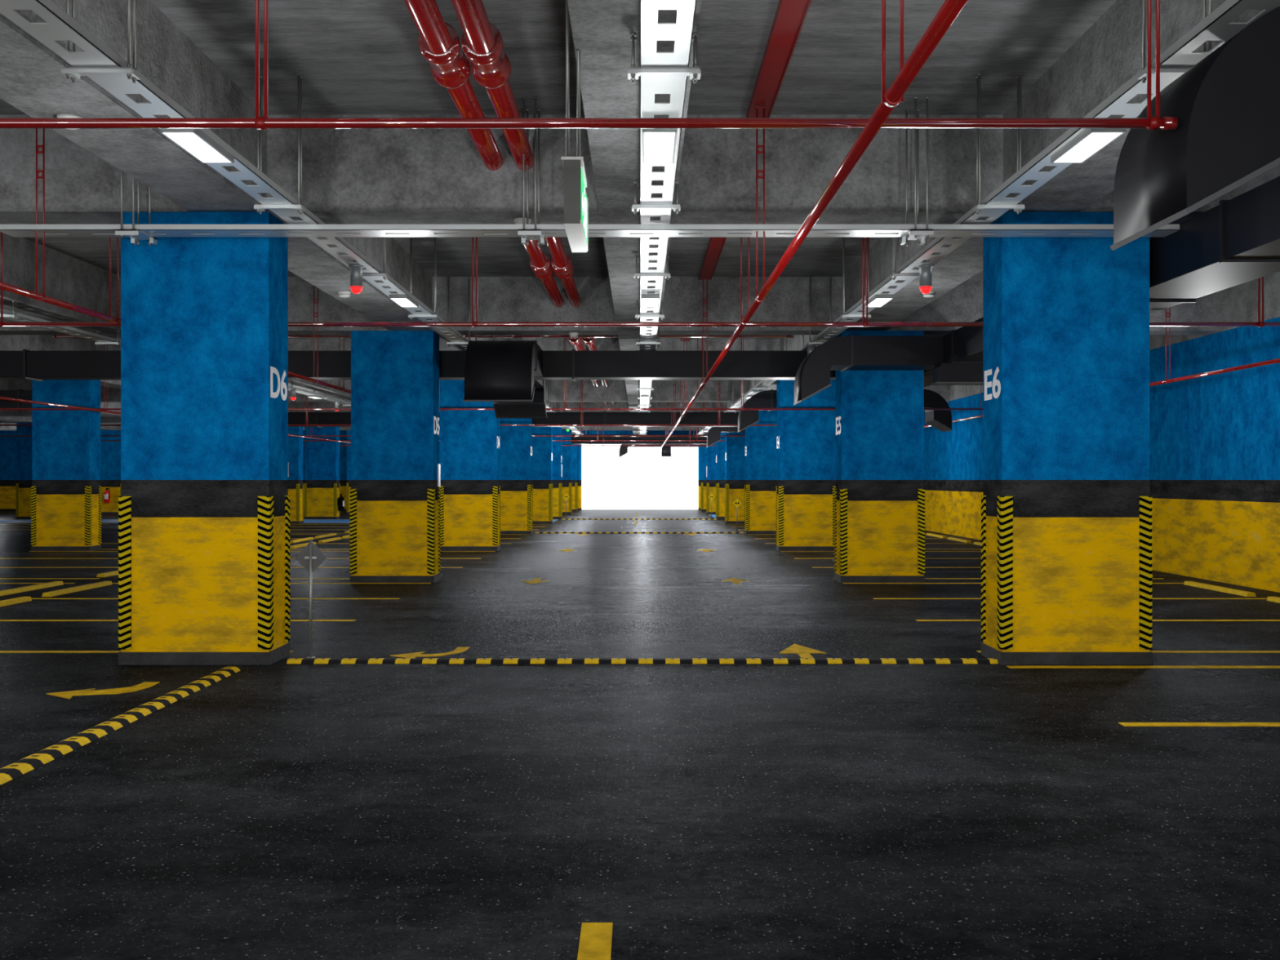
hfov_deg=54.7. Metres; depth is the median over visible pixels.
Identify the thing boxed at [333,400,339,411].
lamp
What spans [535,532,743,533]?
bump
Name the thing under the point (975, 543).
wheel stop
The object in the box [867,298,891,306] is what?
diffuser
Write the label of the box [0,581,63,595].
wheel stop
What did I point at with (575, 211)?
exit sign
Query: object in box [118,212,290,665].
column
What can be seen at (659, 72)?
cable tray
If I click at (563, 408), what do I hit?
pipe
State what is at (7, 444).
wall
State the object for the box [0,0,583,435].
cable tray
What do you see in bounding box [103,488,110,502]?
fire extinguisher
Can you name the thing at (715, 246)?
busbar trunking
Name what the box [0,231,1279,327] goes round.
pipe
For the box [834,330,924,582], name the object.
column
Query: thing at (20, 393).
ventilation duct
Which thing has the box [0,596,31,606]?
wheel stop
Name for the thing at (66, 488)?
column
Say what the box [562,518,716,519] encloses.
bump
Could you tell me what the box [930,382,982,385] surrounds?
grille
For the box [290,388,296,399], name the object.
lamp
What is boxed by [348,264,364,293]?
lamp
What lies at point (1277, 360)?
pipe
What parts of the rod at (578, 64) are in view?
hanger rod, hanger rod, hanger rod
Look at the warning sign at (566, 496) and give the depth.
47.98 m
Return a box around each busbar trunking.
[680,337,690,342]
[698,237,726,280]
[746,0,811,118]
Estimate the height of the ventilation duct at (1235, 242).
0.448 m
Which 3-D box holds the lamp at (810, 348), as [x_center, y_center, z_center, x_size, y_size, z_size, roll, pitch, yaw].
[2.560,-1.877,18.500,0.140,0.259,0.140,0,0,0]
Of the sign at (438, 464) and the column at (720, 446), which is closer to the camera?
the sign at (438, 464)
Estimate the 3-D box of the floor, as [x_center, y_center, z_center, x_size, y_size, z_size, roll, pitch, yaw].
[-11.400,1.622,27.100,41.200,0.256,72.200,0,0,0]
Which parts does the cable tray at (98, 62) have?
threaded rod, threaded rod, threaded rod, threaded rod, threaded rod, threaded rod, threaded rod, threaded rod, threaded rod, threaded rod, threaded rod, threaded rod, threaded rod, threaded rod, threaded rod, threaded rod, threaded rod, threaded rod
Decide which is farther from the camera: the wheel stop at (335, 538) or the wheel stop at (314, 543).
the wheel stop at (335, 538)
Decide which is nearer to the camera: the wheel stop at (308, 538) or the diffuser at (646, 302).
the diffuser at (646, 302)
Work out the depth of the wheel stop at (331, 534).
32.60 m
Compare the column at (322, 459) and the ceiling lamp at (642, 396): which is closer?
the ceiling lamp at (642, 396)
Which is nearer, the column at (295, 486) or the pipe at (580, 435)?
the pipe at (580, 435)
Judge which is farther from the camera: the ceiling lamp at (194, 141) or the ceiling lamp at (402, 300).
the ceiling lamp at (402, 300)
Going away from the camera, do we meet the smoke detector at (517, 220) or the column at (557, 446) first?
the smoke detector at (517, 220)
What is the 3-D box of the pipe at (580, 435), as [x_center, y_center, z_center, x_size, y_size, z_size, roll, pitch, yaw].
[-6.800,-2.211,41.600,30.400,1.513,0.060,0,0,0]
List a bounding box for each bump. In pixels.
[0,664,244,785]
[286,657,998,663]
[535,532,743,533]
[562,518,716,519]
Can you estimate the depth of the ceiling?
10.04 m
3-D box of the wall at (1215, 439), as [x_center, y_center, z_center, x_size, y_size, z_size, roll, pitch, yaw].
[8.865,-0.339,27.100,0.670,3.677,72.200,0,0,0]
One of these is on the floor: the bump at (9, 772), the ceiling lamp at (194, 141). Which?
the bump at (9, 772)
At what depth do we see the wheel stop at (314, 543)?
27.63 m
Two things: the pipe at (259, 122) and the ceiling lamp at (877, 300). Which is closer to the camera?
the pipe at (259, 122)
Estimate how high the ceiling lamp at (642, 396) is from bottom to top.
0.042 m
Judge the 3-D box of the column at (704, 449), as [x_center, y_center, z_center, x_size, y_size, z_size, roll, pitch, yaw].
[3.540,-0.339,59.275,1.230,3.677,0.580,0,0,0]
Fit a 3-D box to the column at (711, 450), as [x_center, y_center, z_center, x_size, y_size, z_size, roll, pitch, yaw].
[3.540,-0.339,54.275,1.230,3.677,0.580,0,0,0]
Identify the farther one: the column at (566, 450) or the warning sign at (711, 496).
the column at (566, 450)
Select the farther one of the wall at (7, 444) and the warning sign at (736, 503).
the wall at (7, 444)
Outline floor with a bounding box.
[0,509,1279,959]
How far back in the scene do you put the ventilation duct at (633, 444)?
58.90 m
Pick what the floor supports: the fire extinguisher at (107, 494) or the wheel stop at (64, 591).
the wheel stop at (64, 591)
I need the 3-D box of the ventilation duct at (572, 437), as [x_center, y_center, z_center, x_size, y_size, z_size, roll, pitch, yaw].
[-3.401,-1.792,54.550,15.198,0.456,0.544,0,0,0]
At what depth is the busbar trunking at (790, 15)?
8.48 m
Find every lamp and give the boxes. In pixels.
[159,128,234,163]
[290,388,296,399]
[306,395,322,398]
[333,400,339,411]
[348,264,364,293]
[388,294,418,306]
[640,395,648,398]
[641,294,659,306]
[642,128,677,163]
[806,345,815,355]
[864,294,893,306]
[918,264,933,293]
[1050,128,1125,163]
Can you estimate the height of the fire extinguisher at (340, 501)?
0.655 m
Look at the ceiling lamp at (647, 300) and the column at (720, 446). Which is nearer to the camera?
the ceiling lamp at (647, 300)
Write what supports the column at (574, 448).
on the floor
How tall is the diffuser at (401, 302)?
0.009 m
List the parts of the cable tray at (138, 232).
threaded rod, threaded rod, threaded rod, threaded rod, threaded rod, threaded rod, threaded rod, threaded rod, threaded rod, threaded rod, threaded rod, threaded rod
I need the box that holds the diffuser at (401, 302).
[391,298,416,306]
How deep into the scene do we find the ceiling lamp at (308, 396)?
29.33 m
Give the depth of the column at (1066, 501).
10.04 m
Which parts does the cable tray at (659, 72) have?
threaded rod, threaded rod, threaded rod, threaded rod, threaded rod, threaded rod, threaded rod, threaded rod, threaded rod, threaded rod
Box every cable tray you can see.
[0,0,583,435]
[0,96,1179,245]
[0,300,439,429]
[627,0,701,435]
[696,0,1279,435]
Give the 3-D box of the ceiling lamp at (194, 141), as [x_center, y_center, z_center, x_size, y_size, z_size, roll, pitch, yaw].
[-2.615,-1.985,7.325,0.196,0.042,0.690,0,0,0]
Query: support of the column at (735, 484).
on the floor
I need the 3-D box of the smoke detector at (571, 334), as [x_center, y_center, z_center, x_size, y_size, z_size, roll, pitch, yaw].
[-0.980,-2.146,18.300,0.144,0.062,0.144,0,0,0]
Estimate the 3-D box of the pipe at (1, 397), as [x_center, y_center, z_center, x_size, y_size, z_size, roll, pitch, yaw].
[-11.100,-2.181,36.500,0.090,1.571,45.000,0,0,0]
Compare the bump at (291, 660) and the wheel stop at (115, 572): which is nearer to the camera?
the bump at (291, 660)
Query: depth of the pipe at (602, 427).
52.88 m
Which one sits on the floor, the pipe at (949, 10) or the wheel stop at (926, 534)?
the wheel stop at (926, 534)
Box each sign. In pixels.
[294,540,327,657]
[437,463,440,486]
[560,128,587,252]
[562,493,569,518]
[708,493,715,518]
[732,497,742,532]
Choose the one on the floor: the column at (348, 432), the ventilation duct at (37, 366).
the column at (348, 432)
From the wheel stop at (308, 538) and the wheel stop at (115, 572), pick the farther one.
the wheel stop at (308, 538)
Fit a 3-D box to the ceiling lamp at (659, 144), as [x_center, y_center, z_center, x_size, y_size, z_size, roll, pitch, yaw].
[0.112,-1.985,7.325,0.196,0.042,0.690,0,0,0]
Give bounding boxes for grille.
[495,404,545,416]
[926,421,948,430]
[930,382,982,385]
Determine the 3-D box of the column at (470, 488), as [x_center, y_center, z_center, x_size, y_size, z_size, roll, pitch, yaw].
[-3.616,-0.339,26.315,1.230,3.677,0.580,0,0,0]
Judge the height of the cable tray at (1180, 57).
1.012 m
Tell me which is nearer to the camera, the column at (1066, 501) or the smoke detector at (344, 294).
the column at (1066, 501)
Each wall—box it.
[0,430,701,511]
[924,316,1279,592]
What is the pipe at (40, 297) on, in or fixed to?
hanging from the ceiling
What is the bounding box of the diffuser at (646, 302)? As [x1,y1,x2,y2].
[642,298,657,306]
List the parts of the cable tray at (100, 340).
threaded rod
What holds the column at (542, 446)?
on the floor
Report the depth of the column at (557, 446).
47.20 m
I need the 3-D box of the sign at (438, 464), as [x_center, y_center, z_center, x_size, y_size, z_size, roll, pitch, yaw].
[-3.006,-0.070,18.500,0.020,0.340,0.160,0,0,0]
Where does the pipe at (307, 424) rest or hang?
hanging from the ceiling
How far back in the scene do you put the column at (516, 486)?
34.04 m
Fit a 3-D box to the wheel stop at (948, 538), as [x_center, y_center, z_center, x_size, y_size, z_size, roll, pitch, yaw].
[7.860,1.475,30.465,0.120,0.050,1.850,0,0,0]
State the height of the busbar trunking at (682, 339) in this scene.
0.060 m
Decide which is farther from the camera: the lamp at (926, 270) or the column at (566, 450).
the column at (566, 450)
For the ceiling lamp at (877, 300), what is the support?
attached to the cable tray at (1180, 57)
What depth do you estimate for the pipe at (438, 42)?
7.74 m
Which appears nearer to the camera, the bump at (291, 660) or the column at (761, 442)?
the bump at (291, 660)
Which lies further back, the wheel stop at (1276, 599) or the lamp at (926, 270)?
the wheel stop at (1276, 599)
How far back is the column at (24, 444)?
47.20 m
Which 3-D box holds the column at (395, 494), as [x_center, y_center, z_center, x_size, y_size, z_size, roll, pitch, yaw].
[-3.616,-0.339,18.315,1.230,3.677,0.580,0,0,0]
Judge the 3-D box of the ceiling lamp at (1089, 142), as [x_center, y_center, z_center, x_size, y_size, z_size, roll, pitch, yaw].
[2.645,-1.985,7.325,0.196,0.042,0.690,0,0,0]
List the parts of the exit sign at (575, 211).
trim frame, lit panel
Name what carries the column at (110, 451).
on the floor
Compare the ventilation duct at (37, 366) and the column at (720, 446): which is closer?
the ventilation duct at (37, 366)
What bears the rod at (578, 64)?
hanging from the ceiling
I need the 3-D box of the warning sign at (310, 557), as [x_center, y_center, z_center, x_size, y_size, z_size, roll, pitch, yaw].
[-2.775,1.005,10.420,0.280,0.990,0.080,0,0,0]
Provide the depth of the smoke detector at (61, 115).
7.36 m
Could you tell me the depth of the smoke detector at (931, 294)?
14.25 m
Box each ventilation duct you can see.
[0,349,835,381]
[0,389,31,410]
[288,411,738,427]
[439,434,706,444]
[633,444,706,447]
[924,176,1279,386]
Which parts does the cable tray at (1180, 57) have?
threaded rod, threaded rod, threaded rod, threaded rod, threaded rod, threaded rod, threaded rod, threaded rod, threaded rod, threaded rod, threaded rod, threaded rod, threaded rod, threaded rod, threaded rod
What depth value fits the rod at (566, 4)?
6.27 m
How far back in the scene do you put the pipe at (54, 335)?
21.07 m
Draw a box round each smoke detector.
[57,113,83,129]
[337,290,350,297]
[514,217,531,224]
[568,332,578,337]
[922,290,935,297]
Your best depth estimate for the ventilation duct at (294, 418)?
36.35 m
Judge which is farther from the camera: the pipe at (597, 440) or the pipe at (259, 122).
the pipe at (597, 440)
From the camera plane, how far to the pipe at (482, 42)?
7.74 m
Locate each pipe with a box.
[0,0,1177,129]
[0,128,439,420]
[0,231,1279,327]
[0,337,982,410]
[0,344,351,443]
[0,379,929,426]
[0,402,745,436]
[53,334,793,337]
[100,426,725,441]
[302,426,715,445]
[403,0,607,405]
[451,0,614,405]
[657,0,967,452]
[924,306,1279,427]
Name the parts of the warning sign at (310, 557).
post, sign plate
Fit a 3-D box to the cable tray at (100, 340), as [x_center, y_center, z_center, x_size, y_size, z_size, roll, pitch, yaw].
[-7.765,-2.066,26.900,0.350,0.222,65.800,0,0,0]
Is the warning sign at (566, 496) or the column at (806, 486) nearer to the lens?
the column at (806, 486)
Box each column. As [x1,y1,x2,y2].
[15,422,31,519]
[31,379,101,551]
[100,430,120,514]
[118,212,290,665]
[288,426,303,524]
[304,426,340,519]
[346,430,351,514]
[349,330,440,582]
[439,379,500,551]
[499,417,533,534]
[532,426,552,524]
[552,426,562,519]
[561,430,572,514]
[571,444,577,511]
[700,446,706,511]
[706,430,715,514]
[715,432,725,519]
[724,432,745,524]
[744,410,777,534]
[776,379,835,551]
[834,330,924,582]
[981,212,1152,665]
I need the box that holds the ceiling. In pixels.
[0,0,1279,434]
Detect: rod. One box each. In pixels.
[565,0,568,118]
[576,50,580,118]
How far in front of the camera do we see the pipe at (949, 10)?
5.30 m
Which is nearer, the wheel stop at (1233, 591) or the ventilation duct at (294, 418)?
the wheel stop at (1233, 591)
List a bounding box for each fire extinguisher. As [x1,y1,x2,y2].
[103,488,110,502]
[337,493,344,511]
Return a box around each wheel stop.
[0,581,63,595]
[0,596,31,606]
[41,581,112,596]
[96,570,118,577]
[289,537,314,542]
[289,542,316,548]
[315,533,336,537]
[318,537,341,542]
[925,533,946,537]
[947,537,971,542]
[973,542,981,545]
[1183,581,1256,596]
[1266,596,1279,603]

